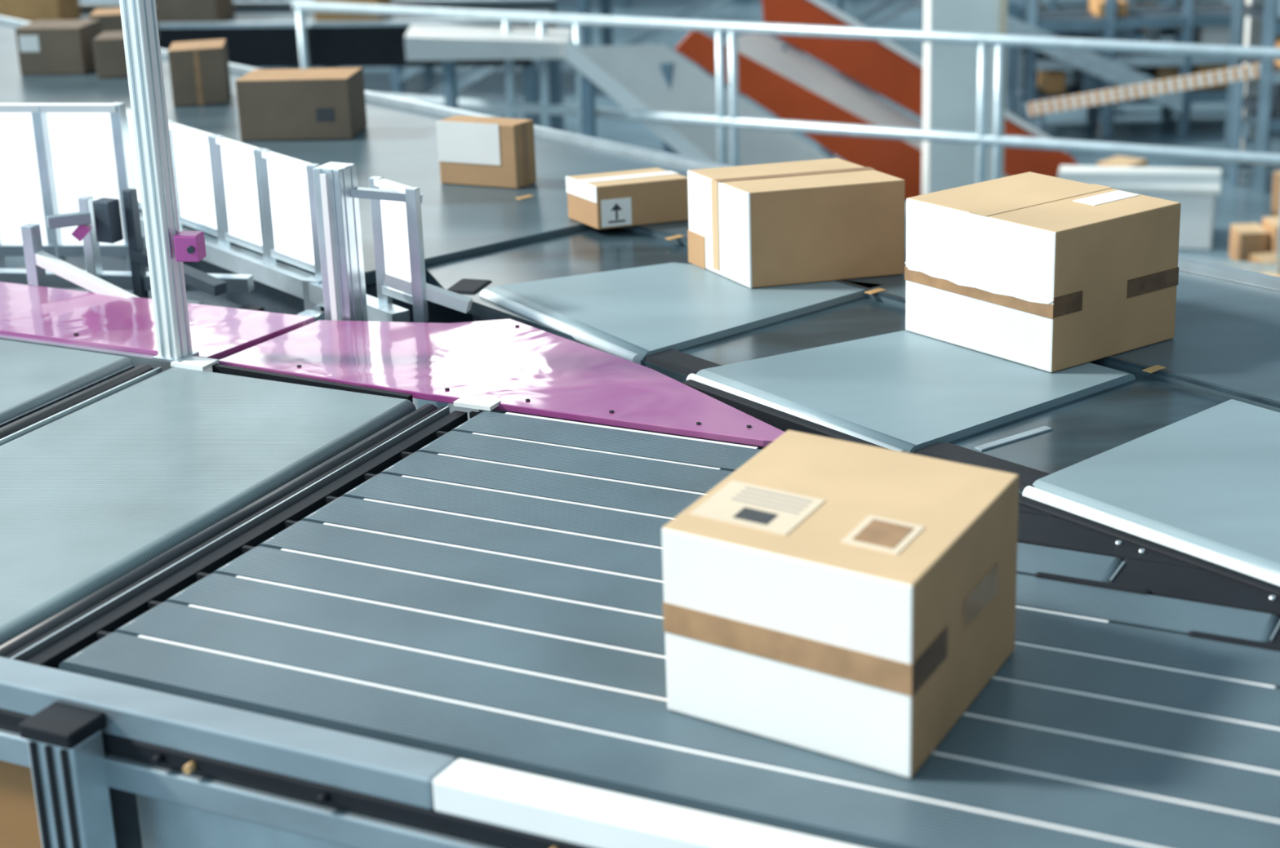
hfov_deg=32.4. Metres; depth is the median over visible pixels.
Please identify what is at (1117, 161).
cardboard box
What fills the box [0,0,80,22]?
cardboard box
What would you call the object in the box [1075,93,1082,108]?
stripe
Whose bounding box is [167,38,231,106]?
cardboard box
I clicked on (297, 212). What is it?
guard
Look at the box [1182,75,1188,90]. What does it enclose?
stripe
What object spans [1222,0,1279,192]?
rack
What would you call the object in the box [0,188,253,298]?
bracket
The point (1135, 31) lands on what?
shelf
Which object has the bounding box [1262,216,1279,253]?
cardboard box
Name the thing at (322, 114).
print
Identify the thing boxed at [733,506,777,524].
print
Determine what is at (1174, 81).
stripe
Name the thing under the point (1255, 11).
shelf
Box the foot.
[1098,106,1124,116]
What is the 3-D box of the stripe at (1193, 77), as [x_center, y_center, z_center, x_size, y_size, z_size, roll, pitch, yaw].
[2.941,-1.814,11.656,0.036,0.073,0.055,8,22,27]
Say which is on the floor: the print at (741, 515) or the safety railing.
the safety railing
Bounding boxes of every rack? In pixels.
[620,0,630,3]
[922,0,1224,60]
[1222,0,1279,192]
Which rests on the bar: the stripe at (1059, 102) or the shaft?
the stripe at (1059, 102)
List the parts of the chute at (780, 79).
leg, leg, leg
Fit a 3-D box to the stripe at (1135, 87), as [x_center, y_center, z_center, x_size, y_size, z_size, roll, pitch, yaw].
[2.666,-1.786,11.822,0.036,0.073,0.055,8,22,27]
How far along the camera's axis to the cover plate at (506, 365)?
4.86 m
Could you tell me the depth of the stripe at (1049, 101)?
12.05 m
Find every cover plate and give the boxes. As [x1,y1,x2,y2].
[0,281,315,371]
[170,319,785,447]
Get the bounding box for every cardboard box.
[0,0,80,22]
[14,19,102,74]
[88,6,159,39]
[93,31,127,78]
[155,0,235,22]
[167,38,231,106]
[235,66,367,141]
[312,0,391,21]
[435,115,536,188]
[565,167,688,229]
[662,430,1018,778]
[687,157,905,288]
[904,171,1181,372]
[1097,155,1147,167]
[1228,222,1268,262]
[1248,251,1277,264]
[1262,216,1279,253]
[1262,272,1279,277]
[1271,170,1279,217]
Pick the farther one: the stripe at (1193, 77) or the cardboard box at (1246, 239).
the stripe at (1193, 77)
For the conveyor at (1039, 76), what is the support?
on the floor
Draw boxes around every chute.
[675,0,1079,200]
[822,0,1182,115]
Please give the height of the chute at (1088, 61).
1.300 m
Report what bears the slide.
on the floor
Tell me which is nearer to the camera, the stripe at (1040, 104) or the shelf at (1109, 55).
the stripe at (1040, 104)
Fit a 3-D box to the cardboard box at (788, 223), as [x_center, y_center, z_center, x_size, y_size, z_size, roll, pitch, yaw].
[0.386,-0.507,5.514,0.481,0.242,0.295,-6,20,-11]
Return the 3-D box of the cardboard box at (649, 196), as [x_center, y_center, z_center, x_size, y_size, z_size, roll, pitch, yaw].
[-0.033,-0.622,6.061,0.310,0.122,0.161,-7,20,-14]
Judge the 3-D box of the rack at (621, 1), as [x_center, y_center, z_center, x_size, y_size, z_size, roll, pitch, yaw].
[0.338,-4.658,18.455,17.081,2.100,0.781,-2,19,0]
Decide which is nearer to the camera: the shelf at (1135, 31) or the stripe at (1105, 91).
the stripe at (1105, 91)
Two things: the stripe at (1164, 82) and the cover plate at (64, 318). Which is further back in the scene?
the stripe at (1164, 82)
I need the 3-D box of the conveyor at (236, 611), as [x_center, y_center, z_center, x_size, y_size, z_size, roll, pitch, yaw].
[-0.264,0.806,4.197,6.004,1.310,1.841,7,21,25]
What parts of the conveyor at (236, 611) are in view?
leg, rail, rail, rail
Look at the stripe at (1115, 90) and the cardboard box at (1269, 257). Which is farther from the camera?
the stripe at (1115, 90)
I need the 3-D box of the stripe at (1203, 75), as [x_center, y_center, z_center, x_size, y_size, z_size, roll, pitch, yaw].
[2.986,-1.819,11.629,0.036,0.073,0.055,8,22,27]
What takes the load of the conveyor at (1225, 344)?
on the floor
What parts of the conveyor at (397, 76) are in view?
leg, leg, leg, leg, leg, leg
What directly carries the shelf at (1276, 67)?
attached to the rack at (1264, 107)
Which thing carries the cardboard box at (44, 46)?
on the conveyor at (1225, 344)
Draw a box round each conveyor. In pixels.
[0,15,1279,412]
[0,339,1279,847]
[75,0,564,131]
[79,0,1198,93]
[425,227,1279,586]
[1014,0,1279,137]
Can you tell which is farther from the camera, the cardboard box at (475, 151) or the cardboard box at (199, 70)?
the cardboard box at (199, 70)
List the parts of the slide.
leg, panel, leg, leg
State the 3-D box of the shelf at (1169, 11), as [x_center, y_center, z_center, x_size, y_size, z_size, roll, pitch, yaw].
[3.168,-2.414,12.919,1.800,0.020,0.400,-2,19,0]
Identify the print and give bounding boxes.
[315,107,334,121]
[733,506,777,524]
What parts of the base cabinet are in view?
lid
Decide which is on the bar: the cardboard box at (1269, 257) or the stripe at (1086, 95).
the stripe at (1086, 95)
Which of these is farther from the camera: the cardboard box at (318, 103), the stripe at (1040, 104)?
the stripe at (1040, 104)
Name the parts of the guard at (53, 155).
post, pane, post, rail, rail, pane, post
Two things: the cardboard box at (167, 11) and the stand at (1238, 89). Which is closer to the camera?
the stand at (1238, 89)
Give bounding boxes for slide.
[404,23,829,165]
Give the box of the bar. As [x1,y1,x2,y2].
[1026,62,1260,115]
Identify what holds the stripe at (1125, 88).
on the bar
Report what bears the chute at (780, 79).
on the floor
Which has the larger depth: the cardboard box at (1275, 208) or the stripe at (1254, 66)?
the stripe at (1254, 66)
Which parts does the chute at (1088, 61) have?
leg, leg, leg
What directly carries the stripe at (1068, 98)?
on the bar
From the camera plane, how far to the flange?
10.34 m
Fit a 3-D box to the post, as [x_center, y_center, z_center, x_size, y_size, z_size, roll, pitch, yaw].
[-1.066,-1.043,4.712,0.136,1.894,0.078,7,21,24]
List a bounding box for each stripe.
[1028,101,1035,115]
[1037,99,1044,115]
[1047,97,1053,113]
[1056,96,1063,111]
[1066,94,1072,110]
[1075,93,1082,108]
[1084,91,1091,106]
[1093,89,1101,105]
[1103,88,1111,103]
[1113,86,1119,102]
[1123,84,1129,100]
[1132,83,1139,98]
[1142,81,1149,97]
[1151,80,1159,95]
[1161,78,1168,93]
[1171,76,1178,92]
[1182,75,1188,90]
[1191,73,1198,88]
[1201,71,1208,87]
[1211,70,1217,85]
[1222,67,1228,84]
[1231,66,1238,80]
[1241,64,1248,79]
[1252,62,1258,78]
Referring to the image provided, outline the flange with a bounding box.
[999,0,1007,177]
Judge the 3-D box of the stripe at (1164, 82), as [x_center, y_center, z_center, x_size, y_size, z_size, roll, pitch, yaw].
[2.804,-1.800,11.739,0.036,0.073,0.055,8,22,27]
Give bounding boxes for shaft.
[1240,0,1264,151]
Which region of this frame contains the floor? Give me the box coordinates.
[4,0,1279,420]
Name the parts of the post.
foot plate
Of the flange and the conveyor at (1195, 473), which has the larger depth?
the flange
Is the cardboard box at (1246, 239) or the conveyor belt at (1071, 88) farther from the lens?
the conveyor belt at (1071, 88)
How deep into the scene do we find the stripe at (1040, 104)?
12.07 m
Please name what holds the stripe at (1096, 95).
on the bar
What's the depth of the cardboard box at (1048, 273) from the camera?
4.78 m
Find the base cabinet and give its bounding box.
[1057,164,1222,249]
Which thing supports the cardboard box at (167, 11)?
on the conveyor at (261, 34)
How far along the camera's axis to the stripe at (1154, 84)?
11.74 m
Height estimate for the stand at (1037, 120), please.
0.300 m
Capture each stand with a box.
[1032,115,1044,133]
[1227,80,1244,186]
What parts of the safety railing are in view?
post, post, post, post, post, post, rail, rail, post, post, kick plate, post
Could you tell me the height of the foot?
0.030 m
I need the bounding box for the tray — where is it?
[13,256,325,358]
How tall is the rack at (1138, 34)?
1.400 m
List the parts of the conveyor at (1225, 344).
rail, leg, rail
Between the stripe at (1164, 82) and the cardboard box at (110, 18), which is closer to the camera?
the cardboard box at (110, 18)
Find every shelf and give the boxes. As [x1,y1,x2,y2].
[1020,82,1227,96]
[1021,41,1244,58]
[1022,3,1231,21]
[1085,28,1182,35]
[1240,4,1279,22]
[1240,57,1279,71]
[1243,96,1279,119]
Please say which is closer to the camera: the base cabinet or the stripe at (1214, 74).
the base cabinet
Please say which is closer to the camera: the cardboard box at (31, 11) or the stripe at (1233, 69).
the stripe at (1233, 69)
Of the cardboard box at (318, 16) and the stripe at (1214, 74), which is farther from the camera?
the cardboard box at (318, 16)
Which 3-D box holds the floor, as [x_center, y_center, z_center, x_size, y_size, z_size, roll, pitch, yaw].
[-0.034,-0.965,11.322,32.000,0.100,30.000,-2,19,0]
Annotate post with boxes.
[119,0,206,362]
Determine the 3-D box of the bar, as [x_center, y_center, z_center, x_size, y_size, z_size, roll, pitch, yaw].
[2.689,-1.788,11.808,1.268,0.353,0.050,8,22,27]
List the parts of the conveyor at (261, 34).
trim, trim, leg, leg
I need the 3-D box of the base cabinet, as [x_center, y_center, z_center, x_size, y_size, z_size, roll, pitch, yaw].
[2.416,-1.051,10.707,0.776,0.310,0.415,3,20,14]
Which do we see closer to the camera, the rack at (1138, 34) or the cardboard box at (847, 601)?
the cardboard box at (847, 601)
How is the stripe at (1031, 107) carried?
attached to the bar
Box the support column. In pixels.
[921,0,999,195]
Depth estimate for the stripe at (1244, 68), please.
11.50 m
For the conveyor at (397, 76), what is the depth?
14.85 m
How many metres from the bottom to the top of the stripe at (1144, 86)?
0.073 m
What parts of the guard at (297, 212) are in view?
bay post, bay pane, leg, bay post, bay pane, bay post, bay post, bay pane, bay post, bay post, bay pane, leg, bay post, post, bay post, arm, bay pane, bay post, arm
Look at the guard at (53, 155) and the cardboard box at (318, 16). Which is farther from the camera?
the cardboard box at (318, 16)
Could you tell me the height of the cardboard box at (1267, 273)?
0.101 m
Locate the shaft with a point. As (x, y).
(1253, 27)
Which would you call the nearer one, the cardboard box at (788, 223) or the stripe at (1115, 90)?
the cardboard box at (788, 223)
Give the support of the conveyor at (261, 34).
on the floor
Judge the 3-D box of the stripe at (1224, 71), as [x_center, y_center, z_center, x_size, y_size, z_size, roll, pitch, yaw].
[3.078,-1.828,11.573,0.036,0.073,0.055,8,22,27]
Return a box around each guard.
[0,102,134,271]
[126,108,472,322]
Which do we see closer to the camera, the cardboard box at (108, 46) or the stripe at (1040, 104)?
the cardboard box at (108, 46)
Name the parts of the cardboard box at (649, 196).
arrow stem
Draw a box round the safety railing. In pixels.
[292,0,1279,275]

